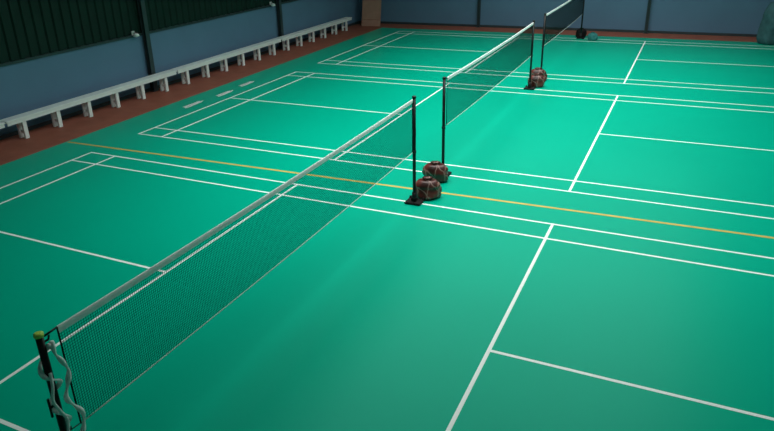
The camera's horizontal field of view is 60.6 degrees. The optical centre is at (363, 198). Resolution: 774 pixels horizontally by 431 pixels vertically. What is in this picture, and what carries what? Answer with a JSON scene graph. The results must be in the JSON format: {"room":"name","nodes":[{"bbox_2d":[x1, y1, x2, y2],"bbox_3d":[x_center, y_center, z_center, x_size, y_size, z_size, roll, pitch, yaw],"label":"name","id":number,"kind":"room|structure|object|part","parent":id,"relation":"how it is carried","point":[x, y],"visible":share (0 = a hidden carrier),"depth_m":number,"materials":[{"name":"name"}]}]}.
{"room":"sports hall","nodes":[
{"label":"sports hall","id":0,"kind":"room"},
{"bbox_2d":[0,0,359,135],"bbox_3d":[-5.942,-5.484,14.859,0.175,6.612,26.000,9,25,24],"label":"wall","id":1,"kind":"structure","parent":0,"point":[52,51],"depth_m":15.53,"materials":[{"name":"blue paint"}]},
{"bbox_2d":[0,21,360,139],"bbox_3d":[-5.771,-2.467,16.096,0.020,0.082,26.000,9,25,24],"label":"baseboard","id":2,"kind":"structure","parent":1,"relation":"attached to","point":[66,116],"depth_m":16.19,"materials":[{"name":"metal"}]},
{"bbox_2d":[0,23,773,238],"bbox_3d":[2.545,-1.033,12.330,18.900,0.202,26.400,9,25,24],"label":"floor","id":3,"kind":"structure","parent":0,"point":[13,148],"depth_m":16.28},
{"bbox_2d":[0,122,4,128],"bbox_3d":[-8.097,-0.389,10.875,0.260,0.457,4.940,9,25,24],"label":"bench","id":4,"kind":"object","parent":3,"relation":"on","point":[2,125],"visible":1,"depth_m":12.74,"materials":[{"name":"white paint"}]},
{"bbox_2d":[0,70,176,138],"bbox_3d":[-5.933,-2.190,14.969,0.260,0.457,4.940,9,25,24],"label":"bench","id":5,"kind":"object","parent":3,"relation":"on","point":[20,120],"visible":1,"depth_m":14.58,"materials":[{"name":"white paint"}]},
{"bbox_3d":[-6.834,-1.421,13.271,0.200,0.417,0.090,9,25,24],"label":"leg","id":6,"kind":"part","parent":5,"relation":"part of","materials":[{"name":"white paint"}]},
{"bbox_3d":[-6.473,-1.721,13.953,0.200,0.417,0.090,9,25,24],"label":"leg","id":7,"kind":"part","parent":5,"relation":"part of","materials":[{"name":"white paint"}]},
{"bbox_3d":[-6.113,-2.021,14.635,0.200,0.417,0.090,9,25,24],"label":"leg","id":8,"kind":"part","parent":5,"relation":"part of","materials":[{"name":"white paint"}]},
{"bbox_3d":[-5.752,-2.321,15.318,0.200,0.417,0.090,9,25,24],"label":"leg","id":9,"kind":"part","parent":5,"relation":"part of","materials":[{"name":"white paint"}]},
{"bbox_3d":[-5.391,-2.621,16.000,0.200,0.417,0.090,9,25,24],"label":"leg","id":10,"kind":"part","parent":5,"relation":"part of","materials":[{"name":"white paint"}]},
{"bbox_3d":[-5.030,-2.921,16.682,0.200,0.417,0.090,9,25,24],"label":"leg","id":11,"kind":"part","parent":5,"relation":"part of","materials":[{"name":"white paint"}]},
{"bbox_2d":[137,0,159,91],"bbox_3d":[-5.404,-5.788,15.534,0.140,6.612,0.200,9,25,24],"label":"steel column","id":12,"kind":"structure","parent":3,"relation":"on","point":[141,3],"depth_m":16.32,"materials":[{"name":"metal"}]},
{"bbox_2d":[131,31,139,36],"bbox_3d":[-5.484,-3.969,15.951,0.179,0.140,0.149,9,25,24],"label":"wall lamp","id":13,"kind":"object","parent":12,"relation":"attached to","point":[133,33],"visible":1,"depth_m":15.93,"materials":[{"name":"white paint"}]},
{"bbox_2d":[170,38,281,83],"bbox_3d":[-3.769,-3.990,19.062,0.260,0.457,4.940,9,25,24],"label":"bench","id":14,"kind":"object","parent":3,"relation":"on","point":[185,68],"visible":0.98,"depth_m":18.72,"materials":[{"name":"white paint"}]},
{"bbox_3d":[-4.670,-3.221,17.364,0.200,0.417,0.090,9,25,24],"label":"leg","id":15,"kind":"part","parent":14,"relation":"part of","materials":[{"name":"white paint"}]},
{"bbox_3d":[-4.309,-3.522,18.046,0.200,0.417,0.090,9,25,24],"label":"leg","id":16,"kind":"part","parent":14,"relation":"part of","materials":[{"name":"white paint"}]},
{"bbox_3d":[-3.949,-3.822,18.729,0.200,0.417,0.090,9,25,24],"label":"leg","id":17,"kind":"part","parent":14,"relation":"part of","materials":[{"name":"white paint"}]},
{"bbox_3d":[-3.588,-4.122,19.411,0.200,0.417,0.090,9,25,24],"label":"leg","id":18,"kind":"part","parent":14,"relation":"part of","materials":[{"name":"white paint"}]},
{"bbox_3d":[-3.227,-4.422,20.093,0.200,0.417,0.090,9,25,24],"label":"leg","id":19,"kind":"part","parent":14,"relation":"part of","materials":[{"name":"white paint"}]},
{"bbox_3d":[-2.866,-4.722,20.775,0.200,0.417,0.090,9,25,24],"label":"leg","id":20,"kind":"part","parent":14,"relation":"part of","materials":[{"name":"white paint"}]},
{"bbox_2d":[276,0,283,49],"bbox_3d":[-2.769,-7.980,20.519,0.140,6.612,0.200,9,25,24],"label":"steel column","id":21,"kind":"structure","parent":3,"relation":"on","point":[278,2],"depth_m":21.43,"materials":[{"name":"metal"}]},
{"bbox_2d":[277,17,351,50],"bbox_3d":[-1.605,-5.791,23.155,0.260,0.457,4.940,9,25,24],"label":"bench","id":22,"kind":"object","parent":3,"relation":"on","point":[324,26],"visible":0.98,"depth_m":22.84,"materials":[{"name":"white paint"}]},
{"bbox_3d":[-2.506,-5.022,21.458,0.200,0.417,0.090,9,25,24],"label":"leg","id":23,"kind":"part","parent":22,"relation":"part of","materials":[{"name":"white paint"}]},
{"bbox_3d":[-2.145,-5.322,22.140,0.200,0.417,0.090,9,25,24],"label":"leg","id":24,"kind":"part","parent":22,"relation":"part of","materials":[{"name":"white paint"}]},
{"bbox_3d":[-1.784,-5.622,22.822,0.200,0.417,0.090,9,25,24],"label":"leg","id":25,"kind":"part","parent":22,"relation":"part of","materials":[{"name":"white paint"}]},
{"bbox_3d":[-1.611,-5.983,23.075,0.260,0.040,4.940,9,25,24],"label":"seat","id":26,"kind":"part","parent":22,"relation":"part of","materials":[{"name":"white paint"}]},
{"bbox_3d":[-1.424,-5.922,23.504,0.200,0.417,0.090,9,25,24],"label":"leg","id":27,"kind":"part","parent":22,"relation":"part of","materials":[{"name":"white paint"}]},
{"bbox_3d":[-1.063,-6.222,24.186,0.200,0.417,0.090,9,25,24],"label":"leg","id":28,"kind":"part","parent":22,"relation":"part of","materials":[{"name":"white paint"}]},
{"bbox_3d":[-0.702,-6.522,24.869,0.200,0.417,0.090,9,25,24],"label":"leg","id":29,"kind":"part","parent":22,"relation":"part of","materials":[{"name":"white paint"}]},
{"bbox_2d":[362,0,380,25],"bbox_3d":[0.341,-7.667,25.661,0.760,1.847,0.478,5,24,17],"label":"plywood panel","id":30,"kind":"object","parent":3,"relation":"on","point":[371,9],"visible":1,"depth_m":25.72,"materials":[{"name":"brown wood"}]},
{"bbox_2d":[0,28,773,430],"bbox_3d":[2.880,-1.022,12.036,16.450,0.012,24.000,9,25,24],"label":"court","id":31,"kind":"object","parent":3,"relation":"on","point":[379,321],"visible":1,"depth_m":8.19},
{"bbox_2d":[33,331,85,430],"bbox_3d":[-1.937,1.537,4.301,0.240,1.583,0.266,9,25,24],"label":"net post","id":32,"kind":"object","parent":31,"relation":"on","point":[56,408],"visible":1,"depth_m":4.13,"materials":[{"name":"black metal"}]},
{"bbox_2d":[44,99,413,428],"bbox_3d":[-0.621,0.096,6.673,0.014,0.794,6.038,9,25,24],"label":"net","id":33,"kind":"object","parent":32,"relation":"attached to","point":[99,303],"visible":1,"depth_m":5.57,"materials":[{"name":"black fabric"}]},
{"bbox_2d":[184,101,201,107],"bbox_3d":[-3.953,-2.198,15.377,0.174,0.001,0.704,9,25,24],"label":"floor marking","id":34,"kind":"object","parent":31,"relation":"on","point":[197,102],"depth_m":15.36,"materials":[{"name":"white paint"}]},
{"bbox_2d":[216,90,232,96],"bbox_3d":[-3.409,-2.597,16.279,0.173,0.001,0.654,9,25,24],"label":"floor marking","id":35,"kind":"object","parent":31,"relation":"on","point":[223,93],"depth_m":16.25,"materials":[{"name":"white paint"}]},
{"bbox_2d":[0,152,773,430],"bbox_3d":[-0.538,1.169,7.101,13.027,0.003,6.137,9,25,24],"label":"court lines","id":36,"kind":"object","parent":31,"relation":"on","point":[545,238],"visible":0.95,"depth_m":7.88,"materials":[{"name":"white paint"}]},
{"bbox_2d":[404,96,423,205],"bbox_3d":[0.727,-0.680,9.340,0.240,1.583,0.232,9,25,24],"label":"net post","id":37,"kind":"object","parent":31,"relation":"on","point":[413,199],"visible":1,"depth_m":9.42,"materials":[{"name":"black metal"}]},
{"bbox_2d":[416,176,441,199],"bbox_3d":[0.947,-0.168,9.740,0.425,0.314,0.306,2,23,9],"label":"sandbag","id":38,"kind":"object","parent":31,"relation":"on","point":[427,187],"visible":0.91,"depth_m":9.66,"materials":[{"name":"brown fabric"}]},
{"bbox_2d":[422,161,448,182],"bbox_3d":[1.131,-0.436,10.362,0.422,0.314,0.288,4,24,14],"label":"sandbag","id":39,"kind":"object","parent":31,"relation":"on","point":[437,170],"visible":0.78,"depth_m":10.26,"materials":[{"name":"brown fabric"}]},
{"bbox_2d":[441,77,451,175],"bbox_3d":[1.250,-1.115,10.329,0.240,1.583,0.232,9,25,24],"label":"net post","id":40,"kind":"object","parent":31,"relation":"on","point":[443,78],"visible":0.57,"depth_m":10.29,"materials":[{"name":"black metal"}]},
{"bbox_2d":[445,22,533,125],"bbox_3d":[2.574,-2.561,12.715,0.014,0.794,6.038,9,25,24],"label":"net","id":41,"kind":"object","parent":40,"relation":"attached to","point":[474,63],"visible":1,"depth_m":12.16,"materials":[{"name":"black fabric"}]},
{"bbox_3d":[2.601,-2.223,12.891,0.009,0.032,5.910,9,25,24],"label":"cord","id":42,"kind":"part","parent":41,"relation":"part of","materials":[{"name":"fabric"}]},
{"bbox_2d":[138,72,773,218],"bbox_3d":[2.656,-1.488,13.143,13.027,0.003,6.137,9,25,24],"label":"court lines","id":43,"kind":"object","parent":31,"relation":"on","point":[615,100],"visible":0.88,"depth_m":12.21,"materials":[{"name":"white paint"}]},
{"bbox_2d":[524,20,535,89],"bbox_3d":[3.921,-3.337,15.382,0.240,1.583,0.232,9,25,24],"label":"net post","id":44,"kind":"object","parent":31,"relation":"on","point":[529,87],"visible":1,"depth_m":15.46,"materials":[{"name":"black metal"}]},
{"bbox_2d":[528,73,545,87],"bbox_3d":[4.145,-2.832,15.798,0.423,0.314,0.294,2,23,9],"label":"sandbag","id":45,"kind":"object","parent":31,"relation":"on","point":[537,80],"visible":0.86,"depth_m":15.70,"materials":[{"name":"brown fabric"}]},
{"bbox_2d":[531,67,546,79],"bbox_3d":[4.341,-3.090,16.395,0.442,0.314,0.290,4,24,14],"label":"sandbag","id":46,"kind":"object","parent":31,"relation":"on","point":[539,70],"visible":0.53,"depth_m":16.30,"materials":[{"name":"brown fabric"}]},
{"bbox_2d":[540,13,545,68],"bbox_3d":[4.445,-3.773,16.372,0.240,1.583,0.232,9,25,24],"label":"net post","id":47,"kind":"object","parent":31,"relation":"on","point":[544,13],"visible":0.58,"depth_m":16.32,"materials":[{"name":"black metal"}]},
{"bbox_2d":[544,0,583,44],"bbox_3d":[5.769,-5.219,18.758,0.014,0.794,6.038,9,25,24],"label":"net","id":48,"kind":"object","parent":47,"relation":"attached to","point":[577,11],"visible":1,"depth_m":18.18,"materials":[{"name":"black fabric"}]},
{"bbox_2d":[319,31,773,93],"bbox_3d":[5.851,-4.146,19.186,13.027,0.003,6.137,9,25,24],"label":"court lines","id":49,"kind":"object","parent":31,"relation":"on","point":[398,31],"visible":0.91,"depth_m":18.81,"materials":[{"name":"white paint"}]},
{"bbox_2d":[576,0,584,38],"bbox_3d":[7.116,-5.995,21.425,0.240,1.583,0.232,9,25,24],"label":"net post","id":50,"kind":"object","parent":31,"relation":"on","point":[580,36],"visible":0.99,"depth_m":21.56,"materials":[{"name":"black metal"}]},
{"bbox_2d":[575,28,586,36],"bbox_3d":[7.218,-5.505,21.905,0.350,0.306,0.307,9,25,24],"label":"sandbag","id":51,"kind":"object","parent":31,"relation":"on","point":[584,32],"visible":0.7,"depth_m":21.82,"materials":[{"name":"black fabric"}]},
{"bbox_2d":[587,32,597,40],"bbox_3d":[7.402,-5.247,21.344,0.334,0.255,0.278,9,25,24],"label":"drawstring bag","id":52,"kind":"object","parent":31,"relation":"on","point":[592,36],"visible":1,"depth_m":21.25,"materials":[{"name":"teal fabric"}]},
{"bbox_2d":[756,2,773,44],"bbox_3d":[12.242,-5.280,19.551,0.914,1.394,0.727,9,25,24],"label":"equipment bag","id":53,"kind":"object","parent":31,"relation":"on","point":[765,35],"visible":1,"depth_m":19.55,"materials":[{"name":"teal fabric"}]},
{"bbox_2d":[476,0,480,27],"bbox_3d":[4.193,-9.451,23.431,0.180,6.612,0.110,9,25,24],"label":"steel column","id":54,"kind":"structure","parent":3,"relation":"on","point":[478,1],"depth_m":24.48,"materials":[{"name":"metal"}]},
{"bbox_2d":[643,0,651,33],"bbox_3d":[9.419,-8.624,21.032,0.180,6.612,0.110,9,25,24],"label":"steel column","id":55,"kind":"structure","parent":3,"relation":"on","point":[649,1],"depth_m":22.07,"materials":[{"name":"metal"}]},
{"bbox_2d":[360,0,773,33],"bbox_3d":[8.125,-8.893,21.777,18.500,6.612,0.175,9,25,24],"label":"wall","id":56,"kind":"structure","parent":0,"point":[707,16],"depth_m":22.74,"materials":[{"name":"blue paint"}]},
{"bbox_2d":[360,21,756,36],"bbox_3d":[8.199,-5.859,22.984,18.500,0.082,0.020,9,25,24],"label":"baseboard","id":57,"kind":"structure","parent":56,"relation":"attached to","point":[383,22],"depth_m":23.05,"materials":[{"name":"wood"}]}
]}

